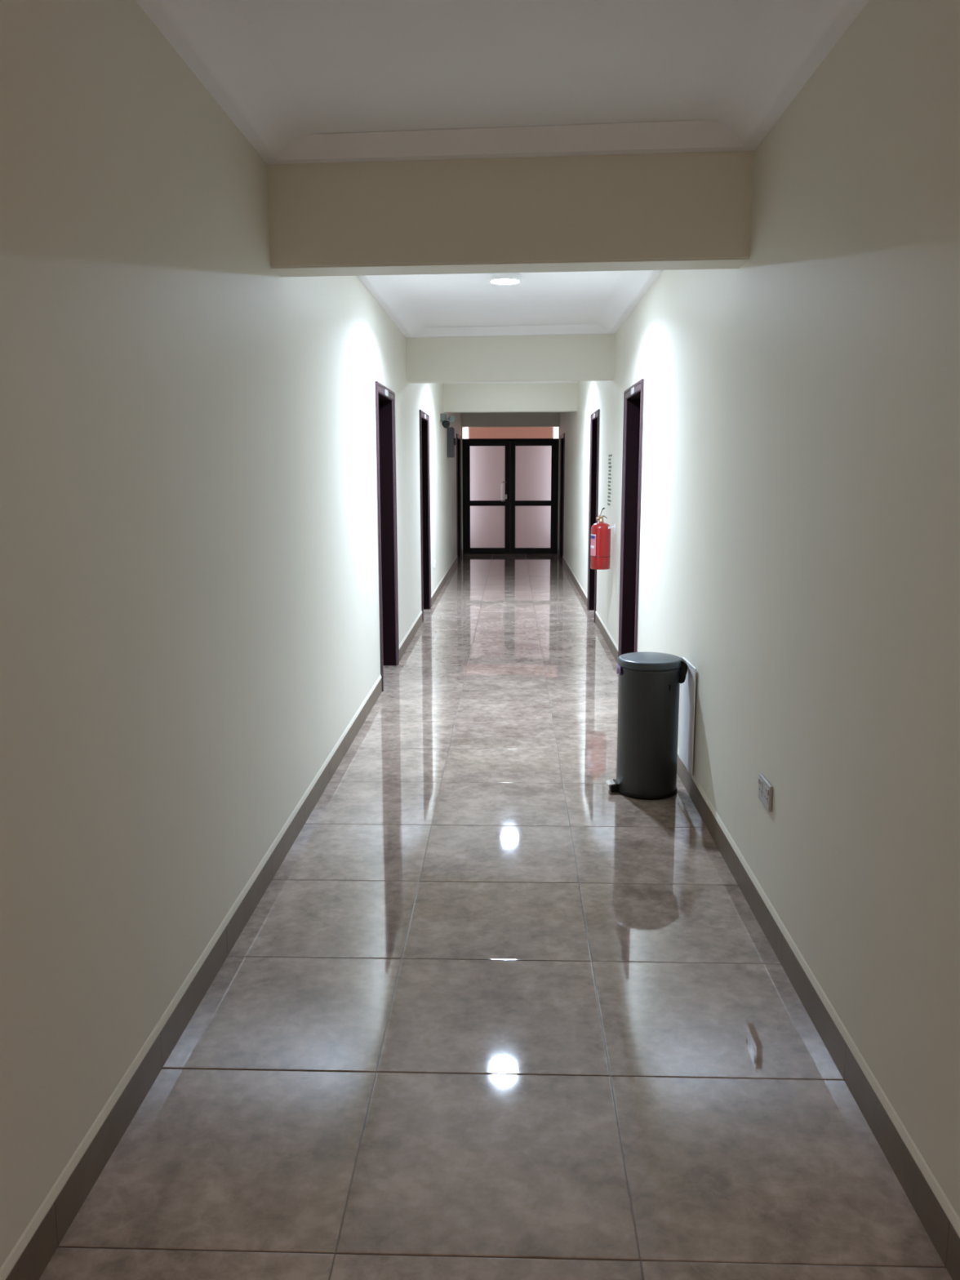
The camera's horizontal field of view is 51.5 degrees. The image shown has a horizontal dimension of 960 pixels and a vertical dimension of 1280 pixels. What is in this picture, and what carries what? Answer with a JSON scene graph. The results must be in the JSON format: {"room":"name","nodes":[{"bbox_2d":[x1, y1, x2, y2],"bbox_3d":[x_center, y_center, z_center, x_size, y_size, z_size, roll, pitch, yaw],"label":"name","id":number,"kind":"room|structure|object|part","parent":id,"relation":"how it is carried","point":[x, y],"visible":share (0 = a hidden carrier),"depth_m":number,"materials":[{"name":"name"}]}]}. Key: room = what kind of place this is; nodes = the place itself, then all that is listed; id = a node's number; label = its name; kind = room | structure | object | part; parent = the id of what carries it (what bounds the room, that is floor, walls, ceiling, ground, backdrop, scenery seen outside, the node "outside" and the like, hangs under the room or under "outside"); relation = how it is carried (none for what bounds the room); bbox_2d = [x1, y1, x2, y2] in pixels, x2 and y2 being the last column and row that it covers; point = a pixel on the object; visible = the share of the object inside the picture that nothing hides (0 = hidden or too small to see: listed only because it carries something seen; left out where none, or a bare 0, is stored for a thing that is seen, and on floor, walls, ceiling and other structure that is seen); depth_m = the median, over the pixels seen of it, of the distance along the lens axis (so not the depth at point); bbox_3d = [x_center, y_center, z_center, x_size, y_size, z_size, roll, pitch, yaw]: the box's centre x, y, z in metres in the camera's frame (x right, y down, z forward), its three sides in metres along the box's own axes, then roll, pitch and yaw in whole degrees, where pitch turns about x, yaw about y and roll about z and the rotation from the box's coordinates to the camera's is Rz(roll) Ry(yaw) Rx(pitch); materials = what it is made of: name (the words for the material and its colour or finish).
{"room":"building corridor","nodes":[
{"label":"building corridor","id":0,"kind":"room"},
{"bbox_2d":[0,0,462,1268],"bbox_3d":[-0.810,-0.955,6.514,0.258,2.770,23.506,0,10,2],"label":"wall","id":1,"kind":"structure","parent":0,"point":[189,607],"depth_m":2.47,"materials":[{"name":"beige paint"}]},
{"bbox_2d":[0,547,462,1279],"bbox_3d":[-0.694,0.338,6.687,0.010,0.124,23.416,0,10,2],"label":"baseboard","id":2,"kind":"structure","parent":1,"relation":"attached to","point":[29,1257],"depth_m":2.53,"materials":[{"name":"beige tile"}]},
{"bbox_2d":[374,381,399,691],"bbox_3d":[-0.778,-0.759,7.239,0.238,2.100,0.990,0,10,2],"label":"door","id":3,"kind":"structure","parent":1,"relation":"in","point":[385,433],"depth_m":7.62,"materials":[{"name":"brown wood"}]},
{"bbox_3d":[-0.664,-1.761,7.063,0.005,0.055,0.150,0,10,2],"label":"number plate","id":4,"kind":"part","parent":3,"relation":"part of","materials":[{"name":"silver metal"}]},
{"bbox_2d":[419,409,431,622],"bbox_3d":[-0.677,-1.300,10.386,0.238,2.100,1.000,0,10,2],"label":"door","id":5,"kind":"structure","parent":1,"relation":"in","point":[424,461],"depth_m":10.77,"materials":[{"name":"brown wood"}]},
{"bbox_2d":[440,413,454,428],"bbox_3d":[-0.411,-2.793,12.700,0.174,0.181,0.280,0,10,2],"label":"emergency light","id":6,"kind":"object","parent":1,"relation":"attached to","point":[446,424],"visible":1,"depth_m":12.60,"materials":[{"name":"grey plastic"}]},
{"bbox_2d":[447,426,455,457],"bbox_3d":[-0.400,-2.789,14.050,0.112,0.415,0.300,0,10,2],"label":"electrical box","id":7,"kind":"object","parent":1,"relation":"attached to","point":[451,430],"visible":0.97,"depth_m":13.91,"materials":[{"name":"grey metal"}]},
{"bbox_3d":[-0.370,-2.789,14.049,0.008,0.395,0.280,0,10,2],"label":"cabinet door","id":8,"kind":"part","parent":7,"relation":"part of","materials":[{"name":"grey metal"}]},
{"bbox_2d":[456,433,461,562],"bbox_3d":[-0.468,-2.421,16.918,0.238,2.100,1.080,0,10,2],"label":"door","id":9,"kind":"structure","parent":1,"relation":"in","point":[458,437],"depth_m":17.32,"materials":[{"name":"brown wood"}]},
{"bbox_2d":[135,0,868,164],"bbox_3d":[0.021,-1.389,1.344,1.760,0.065,4.650,0,10,2],"label":"crown molding","id":10,"kind":"structure","parent":1,"relation":"attached to","point":[792,38],"depth_m":3.17,"materials":[{"name":"white paint"}]},
{"bbox_2d":[356,270,662,383],"bbox_3d":[0.246,-2.596,8.371,1.760,0.065,9.435,0,10,2],"label":"crown molding","id":11,"kind":"structure","parent":1,"relation":"attached to","point":[629,287],"depth_m":7.43,"materials":[{"name":"white paint"}]},
{"bbox_2d":[39,553,952,1279],"bbox_3d":[0.183,0.417,6.728,2.160,0.050,23.526,0,10,2],"label":"floor","id":12,"kind":"structure","parent":0,"point":[493,1010],"depth_m":2.63,"materials":[{"name":"beige tile"}]},
{"bbox_2d":[605,652,688,799],"bbox_3d":[0.800,0.396,4.724,0.311,0.668,0.313,-9,13,-43],"label":"pedal bin","id":13,"kind":"object","parent":12,"relation":"on","point":[648,695],"visible":1,"depth_m":4.62,"materials":[{"name":"grey metal"}]},
{"bbox_3d":[0.799,0.091,4.682,0.298,0.052,0.298,0,10,2],"label":"lid","id":14,"kind":"part","parent":13,"relation":"part of","materials":[{"name":"grey paint"}]},
{"bbox_2d":[234,0,771,327],"bbox_3d":[0.175,-2.309,6.149,2.240,0.120,23.706,0,10,2],"label":"ceiling","id":15,"kind":"structure","parent":0,"point":[348,66],"depth_m":2.96,"materials":[{"name":"white paint"}]},
{"bbox_2d":[488,272,521,284],"bbox_3d":[0.155,-2.224,6.130,0.200,0.040,0.200,0,10,2],"label":"recessed light","id":16,"kind":"object","parent":15,"relation":"in","point":[502,278],"visible":1,"depth_m":6.07,"materials":[{"name":"white plastic"}]},
{"bbox_2d":[491,279,519,284],"bbox_3d":[0.155,-2.210,6.133,0.173,0.011,0.173,0,10,2],"label":"diffuser","id":17,"kind":"object","parent":16,"relation":"attached to","point":[493,281],"depth_m":6.12,"materials":[{"name":"white plastic"}]},
{"bbox_2d":[266,151,754,276],"bbox_3d":[0.096,-1.616,3.709,1.792,0.440,0.185,1,10,5],"label":"beam","id":18,"kind":"structure","parent":15,"relation":"attached to","point":[673,211],"depth_m":3.63,"materials":[{"name":"beige paint"}]},
{"bbox_2d":[406,333,614,383],"bbox_3d":[0.249,-2.439,8.504,1.806,0.440,0.184,1,10,7],"label":"beam","id":19,"kind":"structure","parent":15,"relation":"attached to","point":[590,357],"depth_m":8.42,"materials":[{"name":"beige paint"}]},
{"bbox_2d":[443,382,577,413],"bbox_3d":[0.397,-3.230,13.109,1.787,0.440,0.185,1,10,4],"label":"beam","id":20,"kind":"structure","parent":15,"relation":"attached to","point":[484,397],"depth_m":13.03,"materials":[{"name":"beige paint"}]},
{"bbox_2d":[461,412,559,427],"bbox_3d":[0.546,-4.034,17.792,1.780,0.440,0.160,0,10,2],"label":"beam","id":21,"kind":"structure","parent":15,"relation":"attached to","point":[468,420],"depth_m":17.73,"materials":[{"name":"beige paint"}]},
{"bbox_2d":[462,438,559,553],"bbox_3d":[0.549,-2.595,18.016,1.730,2.067,0.132,0,10,2],"label":"door","id":22,"kind":"structure","parent":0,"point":[510,486],"depth_m":18.03,"materials":[{"name":"black metal"}]},
{"bbox_3d":[0.136,-2.064,18.152,0.642,0.769,0.006,0,10,2],"label":"glass pane","id":23,"kind":"part","parent":22,"relation":"part of","materials":[{"name":"glass"}]},
{"bbox_3d":[0.135,-3.013,17.989,0.642,0.983,0.006,0,10,2],"label":"glass pane","id":24,"kind":"part","parent":22,"relation":"part of","materials":[{"name":"glass"}]},
{"bbox_3d":[0.427,-2.677,17.970,0.123,0.366,0.035,-6,11,-29],"label":"pull handle","id":25,"kind":"part","parent":22,"relation":"part of","materials":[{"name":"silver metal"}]},
{"bbox_3d":[0.964,-2.061,18.126,0.656,0.769,0.006,0,10,2],"label":"glass pane","id":26,"kind":"part","parent":22,"relation":"part of","materials":[{"name":"glass"}]},
{"bbox_3d":[0.962,-3.010,17.963,0.656,0.983,0.006,0,10,2],"label":"glass pane","id":27,"kind":"part","parent":22,"relation":"part of","materials":[{"name":"glass"}]},
{"bbox_2d":[469,426,551,438],"bbox_3d":[0.639,-3.417,20.787,4.550,2.750,0.150,0,10,2],"label":"wall","id":28,"kind":"structure","parent":0,"point":[474,432],"depth_m":20.56,"materials":[{"name":"orange paint"}]},
{"bbox_2d":[462,427,470,438],"bbox_3d":[-0.696,-3.385,20.845,0.978,2.430,0.050,0,10,2],"label":"window","id":29,"kind":"structure","parent":28,"relation":"in","point":[466,434],"depth_m":20.67,"materials":[{"name":"white"}]},
{"bbox_2d":[551,426,558,438],"bbox_3d":[1.978,-3.375,20.762,0.972,2.430,0.050,0,10,2],"label":"window","id":30,"kind":"structure","parent":28,"relation":"in","point":[554,429],"depth_m":20.61,"materials":[{"name":"white glass"}]},
{"bbox_2d":[557,0,959,1218],"bbox_3d":[1.173,-0.947,6.452,0.256,2.770,23.506,0,10,2],"label":"wall","id":31,"kind":"structure","parent":0,"point":[800,526],"depth_m":2.62,"materials":[{"name":"beige paint"}]},
{"bbox_2d":[559,432,564,556],"bbox_3d":[1.491,-2.404,16.797,0.238,2.100,1.160,0,10,2],"label":"door","id":32,"kind":"structure","parent":31,"relation":"in","point":[562,436],"depth_m":17.24,"materials":[{"name":"brown wood"}]},
{"bbox_2d":[586,408,599,622],"bbox_3d":[1.284,-1.292,10.320,0.238,2.100,0.950,0,10,2],"label":"door","id":33,"kind":"structure","parent":31,"relation":"in","point":[595,416],"depth_m":10.66,"materials":[{"name":"brown wood"}]},
{"bbox_2d":[590,507,615,569],"bbox_3d":[1.017,-0.844,8.248,0.198,0.507,0.166,0,10,2],"label":"fire extinguisher","id":34,"kind":"object","parent":31,"relation":"attached to","point":[600,547],"visible":1,"depth_m":8.20,"materials":[{"name":"red metal"}]},
{"bbox_2d":[607,453,613,506],"bbox_3d":[1.129,-1.389,8.643,0.004,0.450,0.370,0,10,2],"label":"notice","id":35,"kind":"object","parent":31,"relation":"attached to","point":[610,455],"visible":1,"depth_m":8.61,"materials":[{"name":"white paper"}]},
{"bbox_2d":[617,378,644,657],"bbox_3d":[1.181,-0.741,7.114,0.238,2.100,1.020,0,10,2],"label":"door","id":36,"kind":"structure","parent":31,"relation":"in","point":[633,424],"depth_m":7.51,"materials":[{"name":"brown wood"}]},
{"bbox_3d":[1.063,-1.740,6.925,0.005,0.055,0.150,0,10,2],"label":"number plate","id":37,"kind":"part","parent":36,"relation":"part of","materials":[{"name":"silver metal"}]},
{"bbox_2d":[679,657,696,774],"bbox_3d":[0.987,0.355,4.734,0.009,0.505,0.290,0,10,0],"label":"panel","id":38,"kind":"object","parent":31,"relation":"attached to","point":[687,691],"visible":0.93,"depth_m":4.70,"materials":[{"name":"white plastic"}]},
{"bbox_2d":[557,547,959,1279],"bbox_3d":[1.057,0.344,6.632,0.010,0.124,23.416,0,10,2],"label":"baseboard","id":39,"kind":"structure","parent":31,"relation":"attached to","point":[937,1215],"depth_m":2.51,"materials":[{"name":"beige tile"}]},
{"bbox_2d":[758,773,773,812],"bbox_3d":[0.949,0.508,3.315,0.015,0.088,0.147,0,10,2],"label":"wall socket","id":40,"kind":"object","parent":31,"relation":"attached to","point":[765,788],"visible":1,"depth_m":3.29,"materials":[{"name":"grey plastic"}]},
{"bbox_2d":[759,778,762,795],"bbox_3d":[0.946,0.497,3.351,0.003,0.052,0.038,0,10,2],"label":"outlet","id":41,"kind":"object","parent":40,"relation":"attached to","point":[760,780],"depth_m":3.35,"materials":[{"name":"grey plastic"}]},
{"bbox_2d":[764,785,768,803],"bbox_3d":[0.944,0.510,3.278,0.003,0.052,0.038,0,10,2],"label":"outlet","id":42,"kind":"object","parent":40,"relation":"attached to","point":[766,787],"depth_m":3.28,"materials":[{"name":"grey plastic"}]}
]}

